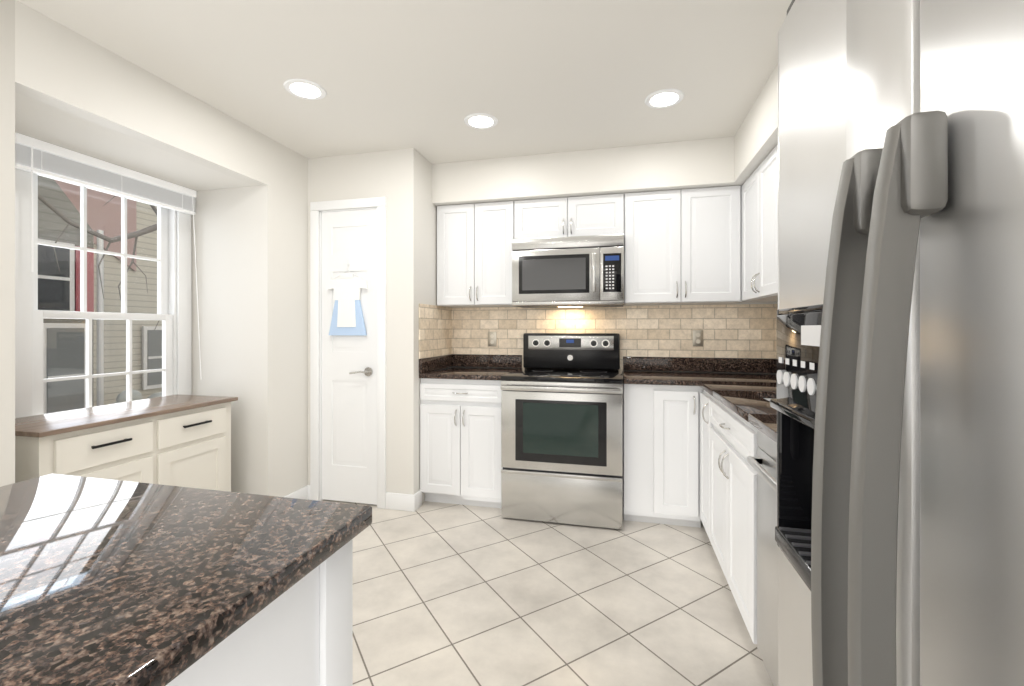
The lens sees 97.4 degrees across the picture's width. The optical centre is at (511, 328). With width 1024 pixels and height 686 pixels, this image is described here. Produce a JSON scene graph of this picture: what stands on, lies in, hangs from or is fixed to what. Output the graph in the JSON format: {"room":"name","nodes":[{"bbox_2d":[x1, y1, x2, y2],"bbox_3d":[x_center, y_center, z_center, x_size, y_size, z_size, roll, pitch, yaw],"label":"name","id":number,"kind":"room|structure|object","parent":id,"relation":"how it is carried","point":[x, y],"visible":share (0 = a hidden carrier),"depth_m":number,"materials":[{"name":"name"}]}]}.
{"room":"kitchen","nodes":[
{"label":"kitchen","id":0,"kind":"room"},
{"bbox_2d":[15,92,253,190],"bbox_3d":[-2.156,-1.103,2.436,0.630,0.315,1.270,0,0,14],"label":"ceiling","id":1,"kind":"structure","parent":0,"point":[37,120],"depth_m":2.33,"materials":[{"name":"white paint"}]},
{"bbox_2d":[0,0,307,496],"bbox_3d":[-2.085,0.005,1.169,0.100,2.530,6.100,0,0,14],"label":"wall","id":2,"kind":"structure","parent":0,"point":[61,67],"depth_m":2.48,"materials":[{"name":"white paint"}]},
{"bbox_2d":[192,186,254,493],"bbox_3d":[-1.996,0.005,3.102,0.630,2.530,0.100,0,0,14],"label":"wall","id":3,"kind":"structure","parent":0,"point":[223,227],"depth_m":3.03,"materials":[{"name":"white paint"}]},
{"bbox_2d":[308,148,436,502],"bbox_3d":[-1.017,0.005,3.581,0.850,2.530,0.710,0,0,14],"label":"wall","id":4,"kind":"structure","parent":0,"point":[400,180],"depth_m":3.18,"materials":[{"name":"white paint"}]},
{"bbox_2d":[322,209,376,504],"bbox_3d":[-1.192,0.200,3.257,0.471,2.116,0.096,0,0,14],"label":"pantry door","id":5,"kind":"structure","parent":4,"relation":"in","point":[349,418],"depth_m":3.27,"materials":[{"name":"white wood"}]},
{"bbox_2d":[327,259,367,334],"bbox_3d":[-1.190,-0.230,3.252,0.320,0.555,0.026,0,0,14],"label":"dress","id":6,"kind":"object","parent":5,"relation":"hanging from","point":[347,317],"visible":0.92,"depth_m":3.24,"materials":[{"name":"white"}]},
{"bbox_2d":[284,197,421,511],"bbox_3d":[-1.125,0.169,3.107,0.870,2.202,0.478,0,0,13],"label":"door frame","id":7,"kind":"structure","parent":4,"relation":"attached to","point":[399,501],"depth_m":3.18,"materials":[{"name":"white wood"}]},
{"bbox_2d":[17,0,791,163],"bbox_3d":[-0.725,-1.310,0.791,4.180,0.100,6.200,0,0,14],"label":"ceiling","id":8,"kind":"structure","parent":0,"point":[424,78],"depth_m":2.15,"materials":[{"name":"white paint"}]},
{"bbox_2d":[283,79,326,99],"bbox_3d":[-1.087,-1.256,2.369,0.207,0.007,0.207,0,0,-26],"label":"recessed light","id":9,"kind":"object","parent":8,"relation":"in","point":[311,90],"depth_m":2.36,"materials":[{"name":"white"}]},
{"bbox_2d":[464,113,497,128],"bbox_3d":[-0.188,-1.256,2.729,0.207,0.007,0.207,0,0,7],"label":"recessed light","id":10,"kind":"object","parent":8,"relation":"in","point":[475,120],"depth_m":2.71,"materials":[{"name":"white"}]},
{"bbox_2d":[644,89,683,107],"bbox_3d":[0.833,-1.256,2.464,0.207,0.007,0.207,0,0,7],"label":"recessed light","id":11,"kind":"object","parent":8,"relation":"in","point":[664,98],"depth_m":2.45,"materials":[{"name":"white"}]},
{"bbox_2d":[322,492,773,685],"bbox_3d":[-0.725,1.320,0.791,4.180,0.100,6.200,0,0,14],"label":"floor","id":12,"kind":"structure","parent":0,"point":[446,594],"depth_m":2.06,"materials":[{"name":"tile"}]},
{"bbox_2d":[15,394,237,491],"bbox_3d":[-2.075,0.850,2.406,0.492,0.840,1.000,0,0,14],"label":"sideboard","id":13,"kind":"object","parent":12,"relation":"on","point":[179,440],"visible":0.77,"depth_m":2.31,"materials":[{"name":"white wood"}]},
{"bbox_2d":[166,539,352,685],"bbox_3d":[-0.904,0.812,-0.228,0.738,0.915,2.275,0,0,14],"label":"base cabinet","id":14,"kind":"object","parent":12,"relation":"on","point":[299,633],"depth_m":0.67,"materials":[{"name":"white wood"}]},
{"bbox_2d":[0,474,371,685],"bbox_3d":[-0.908,0.337,-0.227,0.790,0.034,2.335,0,0,14],"label":"countertop","id":15,"kind":"structure","parent":14,"relation":"on","point":[106,582],"depth_m":0.60,"materials":[{"name":"stone"}]},
{"bbox_2d":[420,378,502,507],"bbox_3d":[-0.294,0.812,3.436,0.619,0.915,0.650,0,0,14],"label":"base cabinet","id":16,"kind":"object","parent":12,"relation":"on","point":[460,441],"visible":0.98,"depth_m":3.16,"materials":[{"name":"white wood"}]},
{"bbox_2d":[419,367,519,380],"bbox_3d":[-0.291,0.337,3.447,0.620,0.034,0.628,0,0,13],"label":"countertop","id":17,"kind":"structure","parent":16,"relation":"on","point":[466,373],"depth_m":3.22,"materials":[{"name":"stone"}]},
{"bbox_2d":[500,333,622,528],"bbox_3d":[0.383,0.652,3.213,0.793,1.235,0.744,0,0,14],"label":"stove","id":18,"kind":"object","parent":12,"relation":"on","point":[561,441],"visible":1,"depth_m":2.92,"materials":[{"name":"grey metal"}]},
{"bbox_2d":[623,380,702,527],"bbox_3d":[1.019,0.812,3.121,0.476,0.915,0.650,0,0,14],"label":"base cabinet","id":19,"kind":"object","parent":12,"relation":"on","point":[661,454],"visible":0.98,"depth_m":2.84,"materials":[{"name":"white wood"}]},
{"bbox_2d":[623,370,698,385],"bbox_3d":[1.002,0.337,3.135,0.439,0.034,0.633,0,0,13],"label":"countertop","id":20,"kind":"structure","parent":19,"relation":"on","point":[682,378],"depth_m":2.95,"materials":[{"name":"stone"}]},
{"bbox_2d":[700,390,712,538],"bbox_3d":[1.411,0.812,2.566,0.650,0.915,0.299,0,0,14],"label":"base cabinet","id":21,"kind":"object","parent":12,"relation":"on","point":[706,424],"visible":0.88,"depth_m":2.61,"materials":[{"name":"white wood"}]},
{"bbox_2d":[719,372,776,378],"bbox_3d":[1.565,0.337,2.999,0.300,0.034,0.633,0,0,13],"label":"countertop","id":22,"kind":"structure","parent":21,"relation":"on","point":[730,375],"depth_m":3.08,"materials":[{"name":"stone"}]},
{"bbox_2d":[710,397,775,643],"bbox_3d":[1.276,0.812,2.006,0.650,0.915,0.844,0,0,14],"label":"base cabinet","id":23,"kind":"object","parent":12,"relation":"on","point":[733,495],"visible":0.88,"depth_m":1.93,"materials":[{"name":"painted wood"},{"name":"steel"}]},
{"bbox_2d":[695,372,776,442],"bbox_3d":[1.292,0.337,2.039,0.636,0.034,2.628,0,0,13],"label":"countertop","id":24,"kind":"structure","parent":23,"relation":"on","point":[743,395],"depth_m":2.19,"materials":[{"name":"stone"}]},
{"bbox_2d":[747,429,777,685],"bbox_3d":[1.089,0.814,1.302,0.625,0.913,0.602,0,0,14],"label":"dishwasher","id":25,"kind":"object","parent":12,"relation":"on","point":[763,463],"visible":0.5,"depth_m":1.53,"materials":[{"name":"grey"}]},
{"bbox_2d":[770,0,1023,685],"bbox_3d":[0.738,0.344,0.286,0.875,1.852,0.960,0,0,14],"label":"refrigerator","id":26,"kind":"object","parent":12,"relation":"on","point":[897,404],"visible":1,"depth_m":0.42,"materials":[{"name":"grey metal"}]},
{"bbox_2d":[432,137,742,205],"bbox_3d":[0.649,-1.111,3.345,2.500,0.299,0.392,0,0,13],"label":"soffit","id":27,"kind":"structure","parent":0,"point":[704,163],"depth_m":3.17,"materials":[{"name":"white paint"}]},
{"bbox_2d":[457,301,776,491],"bbox_3d":[0.716,0.005,3.582,2.680,2.530,0.100,0,0,14],"label":"wall","id":28,"kind":"structure","parent":0,"point":[770,302],"depth_m":3.48,"materials":[{"name":"white paint"}]},
{"bbox_2d":[437,201,516,307],"bbox_3d":[-0.253,-0.570,3.576,0.618,0.780,0.360,0,0,14],"label":"upper cabinet","id":29,"kind":"object","parent":28,"relation":"attached to","point":[474,255],"visible":0.98,"depth_m":3.43,"materials":[{"name":"white wood"}]},
{"bbox_2d":[514,193,623,238],"bbox_3d":[0.437,-0.807,3.410,0.798,0.305,0.360,0,0,14],"label":"upper cabinet","id":30,"kind":"object","parent":28,"relation":"attached to","point":[574,216],"visible":0.92,"depth_m":3.26,"materials":[{"name":"white wood"}]},
{"bbox_2d":[512,234,623,307],"bbox_3d":[0.427,-0.410,3.367,0.794,0.486,0.425,0,0,14],"label":"microwave","id":31,"kind":"object","parent":30,"relation":"attached to","point":[571,271],"visible":1,"depth_m":3.19,"materials":[{"name":"grey metal"}]},
{"bbox_2d":[624,185,743,305],"bbox_3d":[1.205,-0.570,3.225,0.778,0.780,0.360,0,0,14],"label":"upper cabinet","id":32,"kind":"object","parent":28,"relation":"attached to","point":[682,246],"visible":0.98,"depth_m":3.08,"materials":[{"name":"white wood"}]},
{"bbox_2d":[732,64,777,183],"bbox_3d":[1.461,-1.111,2.169,0.372,0.299,1.500,0,0,13],"label":"soffit","id":33,"kind":"structure","parent":0,"point":[740,156],"depth_m":2.47,"materials":[{"name":"white paint"}]},
{"bbox_3d":[-2.414,0.163,2.497,0.100,2.215,1.270,0,0,13],"label":"wall","id":34,"kind":"structure","parent":0,"visible":0},
{"bbox_2d":[15,168,191,417],"bbox_3d":[-2.359,-0.084,2.636,0.138,1.758,0.991,0,0,14],"label":"window","id":35,"kind":"structure","parent":34,"relation":"in","point":[173,260],"depth_m":2.58,"materials":[{"name":"white"}]},
{"bbox_2d":[15,133,200,373],"bbox_3d":[-2.272,-0.295,2.624,0.072,1.291,0.958,0,0,14],"label":"window blinds","id":36,"kind":"object","parent":35,"relation":"attached to","point":[33,155],"visible":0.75,"depth_m":2.49,"materials":[{"name":"white plastic"}]},
{"bbox_3d":[1.247,0.005,0.266,0.100,2.530,6.100,0,0,13],"label":"wall","id":37,"kind":"structure","parent":0,"visible":0},
{"bbox_2d":[419,304,454,372],"bbox_3d":[-0.584,0.069,3.508,0.022,0.499,0.610,0,0,13],"label":"backsplash","id":38,"kind":"structure","parent":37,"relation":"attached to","point":[436,323],"depth_m":3.48,"materials":[{"name":"tile"}]},
{"bbox_2d":[455,304,770,372],"bbox_3d":[0.674,0.095,3.525,2.460,0.550,0.026,0,0,13],"label":"backsplash","id":39,"kind":"structure","parent":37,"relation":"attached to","point":[741,338],"depth_m":3.44,"materials":[{"name":"tile"}]},
{"bbox_2d":[488,332,495,345],"bbox_3d":[-0.164,0.085,3.725,0.074,0.120,0.007,0,0,13],"label":"electrical outlet plate","id":40,"kind":"object","parent":39,"relation":"attached to","point":[491,335],"depth_m":3.72,"materials":[{"name":"beige plastic"}]},
{"bbox_2d":[693,330,702,345],"bbox_3d":[1.385,0.070,3.353,0.074,0.120,0.007,0,0,13],"label":"electrical outlet plate","id":41,"kind":"object","parent":39,"relation":"attached to","point":[697,337],"depth_m":3.35,"materials":[{"name":"beige plastic"}]},
{"bbox_2d":[742,149,777,301],"bbox_3d":[1.597,-0.570,2.611,0.308,0.780,0.752,0,0,14],"label":"upper cabinet","id":42,"kind":"object","parent":37,"relation":"attached to","point":[760,234],"depth_m":2.64,"materials":[{"name":"white wood"}]},
{"bbox_2d":[771,304,777,373],"bbox_3d":[1.590,0.070,1.967,0.022,0.497,2.628,0,0,13],"label":"backsplash","id":43,"kind":"structure","parent":37,"relation":"attached to","point":[774,307],"depth_m":3.24,"materials":[{"name":"tile"}]},
{"bbox_2d":[774,144,777,295],"bbox_3d":[1.422,-0.570,1.880,0.308,0.780,0.752,0,0,14],"label":"upper cabinet","id":44,"kind":"object","parent":37,"relation":"attached to","point":[776,147],"depth_m":2.35,"materials":[{"name":"white wood"}]},
{"label":"outside","id":45,"kind":"structure","parent":0,"visible":0},
{"bbox_3d":[-10.248,5.370,6.574,17.000,0.200,28.000,0,0,13],"label":"ground","id":46,"kind":"structure","parent":45,"visible":0},
{"bbox_2d":[38,175,161,413],"bbox_3d":[-6.362,1.320,5.641,1.393,7.900,20.000,0,0,14],"label":"house","id":47,"kind":"structure","parent":46,"relation":"on","point":[70,294],"depth_m":6.11,"materials":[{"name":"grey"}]},
{"bbox_2d":[38,194,161,404],"bbox_3d":[-4.711,1.520,5.679,1.133,7.507,2.675,0,0,14],"label":"tree","id":48,"kind":"object","parent":46,"relation":"on","point":[98,235],"depth_m":5.09,"materials":[{"name":"grey plant"}]}
]}

